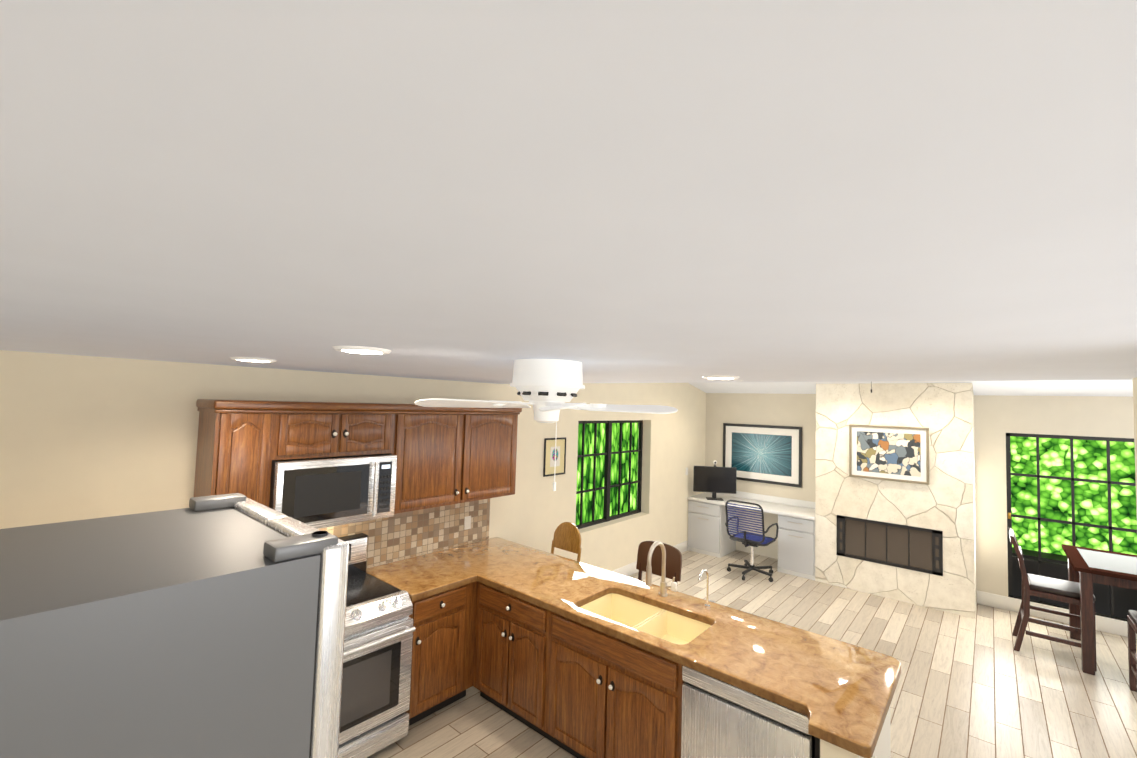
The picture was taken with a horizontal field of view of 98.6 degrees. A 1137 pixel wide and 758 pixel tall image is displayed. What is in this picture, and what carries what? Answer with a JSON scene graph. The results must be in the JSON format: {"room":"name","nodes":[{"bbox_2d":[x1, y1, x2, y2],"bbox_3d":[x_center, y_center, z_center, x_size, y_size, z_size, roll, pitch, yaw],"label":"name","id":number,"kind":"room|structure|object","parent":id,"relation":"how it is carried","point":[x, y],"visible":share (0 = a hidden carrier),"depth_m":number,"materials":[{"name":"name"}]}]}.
{"room":"kitchen","nodes":[
{"label":"kitchen","id":0,"kind":"room"},
{"bbox_2d":[0,350,705,570],"bbox_3d":[-0.325,0.596,5.216,0.200,3.700,8.100,-1,-4,41],"label":"wall","id":1,"kind":"structure","parent":0,"point":[86,437],"depth_m":2.87,"materials":[{"name":"beige paint"}]},
{"bbox_2d":[194,399,281,506],"bbox_3d":[-1.964,0.514,2.873,0.370,0.778,0.290,-1,-4,41],"label":"upper cabinet","id":2,"kind":"object","parent":1,"relation":"attached to","point":[237,441],"depth_m":2.76,"materials":[{"name":"brown wood"}]},
{"bbox_2d":[278,401,397,459],"bbox_3d":[-1.616,0.330,3.280,0.370,0.348,0.759,-1,-4,41],"label":"upper cabinet","id":3,"kind":"object","parent":1,"relation":"attached to","point":[306,429],"depth_m":3.14,"materials":[{"name":"brown wood"}]},
{"bbox_2d":[269,453,396,528],"bbox_3d":[-1.587,0.721,3.225,0.478,0.424,0.754,-1,-4,41],"label":"over-the-range microwave","id":4,"kind":"object","parent":3,"relation":"attached to","point":[321,492],"visible":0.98,"depth_m":3.07,"materials":[{"name":"silver metal"}]},
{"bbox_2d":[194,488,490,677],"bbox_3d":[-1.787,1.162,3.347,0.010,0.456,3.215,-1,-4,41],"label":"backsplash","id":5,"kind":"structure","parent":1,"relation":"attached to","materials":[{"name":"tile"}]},
{"bbox_2d":[464,516,470,529],"bbox_3d":[-0.899,1.283,4.361,0.008,0.115,0.070,-1,-4,41],"label":"outlet","id":6,"kind":"object","parent":5,"relation":"attached to","point":[467,523],"visible":1,"depth_m":4.36,"materials":[{"name":"white plastic"}]},
{"bbox_2d":[386,404,521,518],"bbox_3d":[-0.980,0.603,4.013,0.370,0.778,1.210,-1,-4,41],"label":"upper cabinet","id":7,"kind":"object","parent":1,"relation":"attached to","point":[447,456],"depth_m":3.84,"materials":[{"name":"brown wood"}]},
{"bbox_2d":[543,437,565,476],"bbox_3d":[-0.144,0.833,5.252,0.018,0.400,0.340,-1,-4,41],"label":"picture frame","id":8,"kind":"object","parent":1,"relation":"attached to","point":[549,468],"visible":0.92,"depth_m":5.24,"materials":[{"name":"beige paper"}]},
{"bbox_2d":[575,420,642,528],"bbox_3d":[0.500,1.164,6.232,0.050,1.280,1.580,-1,-4,41],"label":"window","id":9,"kind":"structure","parent":1,"relation":"in","point":[607,517],"depth_m":6.22,"materials":[{"name":"black metal"}]},
{"bbox_2d":[612,541,687,575],"bbox_3d":[0.567,2.444,6.055,0.015,0.150,3.850,-1,-4,41],"label":"baseboard","id":10,"kind":"structure","parent":1,"relation":"attached to","point":[630,569],"depth_m":6.35,"materials":[{"name":"white wood"}]},
{"bbox_2d":[0,0,1136,396],"bbox_3d":[1.980,-0.506,3.313,6.200,1.123,8.100,-1,-4,41],"label":"ceiling","id":11,"kind":"structure","parent":0,"point":[696,190],"depth_m":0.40,"materials":[{"name":"white paint"}]},
{"bbox_2d":[230,357,276,362],"bbox_3d":[-1.535,-0.093,2.384,0.196,0.012,0.196,-1,-4,41],"label":"recessed light","id":12,"kind":"object","parent":11,"relation":"in","point":[249,359],"visible":1,"depth_m":2.33,"materials":[{"name":"white plastic"}]},
{"bbox_2d":[333,346,390,353],"bbox_3d":[-0.737,-0.101,1.748,0.196,0.012,0.196,-1,-4,41],"label":"recessed light","id":13,"kind":"object","parent":11,"relation":"in","point":[360,350],"visible":1,"depth_m":1.69,"materials":[{"name":"white plastic"}]},
{"bbox_2d":[415,359,677,490],"bbox_3d":[-0.114,0.196,2.065,0.996,0.534,1.022,-1,-4,41],"label":"ceiling fan","id":14,"kind":"object","parent":11,"relation":"hanging from","point":[547,389],"visible":1,"depth_m":1.93,"materials":[{"name":"white plastic"}]},
{"bbox_2d":[702,375,738,379],"bbox_3d":[0.826,-0.007,2.655,0.196,0.012,0.196,-1,-4,41],"label":"recessed light","id":15,"kind":"object","parent":11,"relation":"in","point":[721,377],"visible":1,"depth_m":2.60,"materials":[{"name":"white plastic"}]},
{"bbox_2d":[367,550,1136,757],"bbox_3d":[1.889,2.460,3.159,6.200,0.100,8.100,-1,-4,41],"label":"floor","id":16,"kind":"structure","parent":0,"point":[978,686],"depth_m":4.01,"materials":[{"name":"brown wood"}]},
{"bbox_2d":[0,493,348,757],"bbox_3d":[-1.219,1.316,1.386,0.906,1.788,0.980,-1,-4,41],"label":"fridge","id":17,"kind":"object","parent":16,"relation":"on","point":[212,626],"visible":1,"depth_m":1.17,"materials":[{"name":"silver metal"}]},
{"bbox_2d":[338,533,415,757],"bbox_3d":[-1.495,1.709,3.069,0.777,1.184,0.756,-1,-4,41],"label":"range","id":18,"kind":"object","parent":16,"relation":"on","point":[380,629],"visible":0.5,"depth_m":2.99,"materials":[{"name":"silver metal"}]},
{"bbox_2d":[407,599,473,725],"bbox_3d":[-1.114,1.907,3.598,0.679,0.866,0.559,-1,-4,41],"label":"base cabinet","id":19,"kind":"object","parent":16,"relation":"on","point":[442,664],"depth_m":3.34,"materials":[{"name":"brown wood"}]},
{"bbox_2d":[366,537,900,757],"bbox_3d":[0.100,1.458,3.088,3.196,0.045,1.318,-1,-4,41],"label":"countertop","id":20,"kind":"structure","parent":19,"relation":"on","point":[579,623],"depth_m":2.87,"materials":[{"name":"brown stone"}]},
{"bbox_2d":[642,541,676,598],"bbox_3d":[0.608,1.267,3.226,0.117,0.378,0.241,-1,-4,41],"label":"faucet","id":21,"kind":"object","parent":20,"relation":"on","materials":[{"name":"metal"}]},
{"bbox_2d":[642,611,705,642],"bbox_3d":[0.623,1.559,2.883,0.370,0.172,0.474,-1,-4,41],"label":"sink","id":22,"kind":"object","parent":20,"relation":"in","point":[674,625],"depth_m":3.09,"materials":[{"name":"yellow ceramic"}]},
{"bbox_2d":[698,569,713,610],"bbox_3d":[0.865,1.328,3.067,0.068,0.256,0.143,-1,-4,41],"label":"faucet","id":23,"kind":"object","parent":20,"relation":"on","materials":[{"name":"silver metal"}]},
{"bbox_2d":[474,635,549,737],"bbox_3d":[-0.212,1.934,3.575,0.765,0.866,0.633,-1,-4,41],"label":"base cabinet","id":24,"kind":"object","parent":16,"relation":"on","point":[513,686],"depth_m":3.31,"materials":[{"name":"brown wood"}]},
{"bbox_2d":[551,522,581,561],"bbox_3d":[-0.159,1.909,4.621,0.450,1.028,0.486,-1,-4,41],"label":"bar chair","id":25,"kind":"object","parent":16,"relation":"on","point":[567,536],"visible":0.33,"depth_m":4.78,"materials":[{"name":"brown wood"}]},
{"bbox_2d":[546,675,680,757],"bbox_3d":[0.413,2.042,3.027,0.895,0.630,0.633,-1,-4,41],"label":"base cabinet","id":26,"kind":"object","parent":16,"relation":"on","point":[584,727],"depth_m":2.84,"materials":[{"name":"brown wood"}]},
{"bbox_2d":[636,541,681,581],"bbox_3d":[0.625,1.901,3.999,0.450,1.028,0.486,-1,-4,41],"label":"bar chair","id":27,"kind":"object","parent":16,"relation":"on","point":[673,561],"visible":0.21,"depth_m":4.15,"materials":[{"name":"brown wood"}]},
{"bbox_2d":[681,665,814,757],"bbox_3d":[0.996,1.916,2.514,0.608,0.865,0.604,-1,-4,41],"label":"dishwasher","id":28,"kind":"object","parent":16,"relation":"on","point":[721,719],"visible":0.62,"depth_m":2.32,"materials":[{"name":"silver metal"}]},
{"bbox_2d":[687,491,814,579],"bbox_3d":[2.701,2.186,7.157,1.807,0.910,0.623,-1,-4,41],"label":"built-in desk","id":29,"kind":"object","parent":16,"relation":"on","point":[707,532],"visible":0.92,"depth_m":7.16,"materials":[{"name":"white wood"}]},
{"bbox_2d":[693,460,736,500],"bbox_3d":[2.221,1.530,7.422,0.546,0.585,0.356,-1,-4,41],"label":"monitor","id":30,"kind":"object","parent":29,"relation":"on","point":[714,480],"visible":1,"depth_m":7.41,"materials":[{"name":"black plastic"}]},
{"bbox_2d":[725,500,778,581],"bbox_3d":[2.424,2.093,6.481,0.612,1.003,0.594,-1,-4,41],"label":"office chair","id":31,"kind":"object","parent":16,"relation":"on","point":[750,539],"visible":1,"depth_m":6.38,"materials":[{"name":"black metal"}]},
{"bbox_2d":[815,383,975,618],"bbox_3d":[4.026,1.346,6.096,1.595,2.557,0.596,-1,-4,41],"label":"stone fireplace","id":32,"kind":"object","parent":16,"relation":"on","point":[913,543],"visible":1,"depth_m":5.78,"materials":[{"name":"beige stone"}]},
{"bbox_2d":[849,424,929,484],"bbox_3d":[3.841,0.892,5.886,0.810,0.650,0.033,-1,-4,41],"label":"framed picture","id":33,"kind":"object","parent":32,"relation":"attached to","point":[895,453],"visible":0.98,"depth_m":5.87,"materials":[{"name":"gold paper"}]},
{"bbox_2d":[1009,528,1096,671],"bbox_3d":[4.551,2.035,4.626,0.555,1.060,0.450,-1,-4,41],"label":"dining chair","id":34,"kind":"object","parent":16,"relation":"on","point":[1066,591],"visible":0.69,"depth_m":4.56,"materials":[{"name":"brown wood"}]},
{"bbox_2d":[1062,544,1136,674],"bbox_3d":[5.130,2.116,4.305,1.020,0.900,1.020,-1,-4,41],"label":"dining table","id":35,"kind":"object","parent":16,"relation":"on","point":[1088,568],"visible":0.94,"depth_m":4.26,"materials":[{"name":"brown wood"}]},
{"bbox_2d":[1127,610,1136,691],"bbox_3d":[4.604,1.988,3.681,0.450,1.060,0.555,-1,-4,41],"label":"dining chair","id":36,"kind":"object","parent":16,"relation":"on","point":[1132,632],"visible":1,"depth_m":3.97,"materials":[{"name":"brown wood"}]},
{"bbox_2d":[820,707,890,757],"bbox_3d":[1.343,1.911,2.258,0.140,0.868,0.800,-1,-4,41],"label":"wall","id":37,"kind":"structure","parent":0,"point":[881,750],"depth_m":2.22,"materials":[{"name":"white paint"}]},
{"bbox_2d":[705,393,1133,602],"bbox_3d":[4.585,1.269,6.152,6.000,2.750,0.200,-1,-4,41],"label":"wall","id":38,"kind":"structure","parent":0,"point":[997,418],"depth_m":5.74,"materials":[{"name":"beige paint"}]},
{"bbox_2d":[723,423,801,487],"bbox_3d":[2.923,1.135,7.443,1.180,0.870,0.028,-1,-4,41],"label":"framed picture","id":39,"kind":"object","parent":38,"relation":"attached to","point":[770,454],"visible":0.81,"depth_m":7.40,"materials":[{"name":"black paper"}]},
{"bbox_2d":[977,590,1136,638],"bbox_3d":[5.768,2.542,4.889,2.585,0.150,0.015,-1,-4,41],"label":"baseboard","id":40,"kind":"structure","parent":38,"relation":"attached to","point":[1111,625],"depth_m":5.35,"materials":[{"name":"white wood"}]},
{"bbox_2d":[1006,433,1136,620],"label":"window","id":41,"kind":"structure","parent":38,"relation":"in","point":[1108,482],"depth_m":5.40,"materials":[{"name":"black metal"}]},
{"bbox_2d":[1133,377,1136,510],"bbox_3d":[1.867,1.134,1.363,0.140,2.360,1.400,-1,-4,41],"label":"wall","id":42,"kind":"structure","parent":0,"point":[1135,406],"depth_m":1.97,"materials":[{"name":"beige paint"}]},
{"label":"outside","id":43,"kind":"structure","parent":0,"visible":0},
{"bbox_2d":[575,423,638,524],"bbox_3d":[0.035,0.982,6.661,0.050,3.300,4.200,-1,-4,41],"label":"hedge","id":44,"kind":"object","parent":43,"point":[588,472],"depth_m":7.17,"materials":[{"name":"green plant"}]}
]}

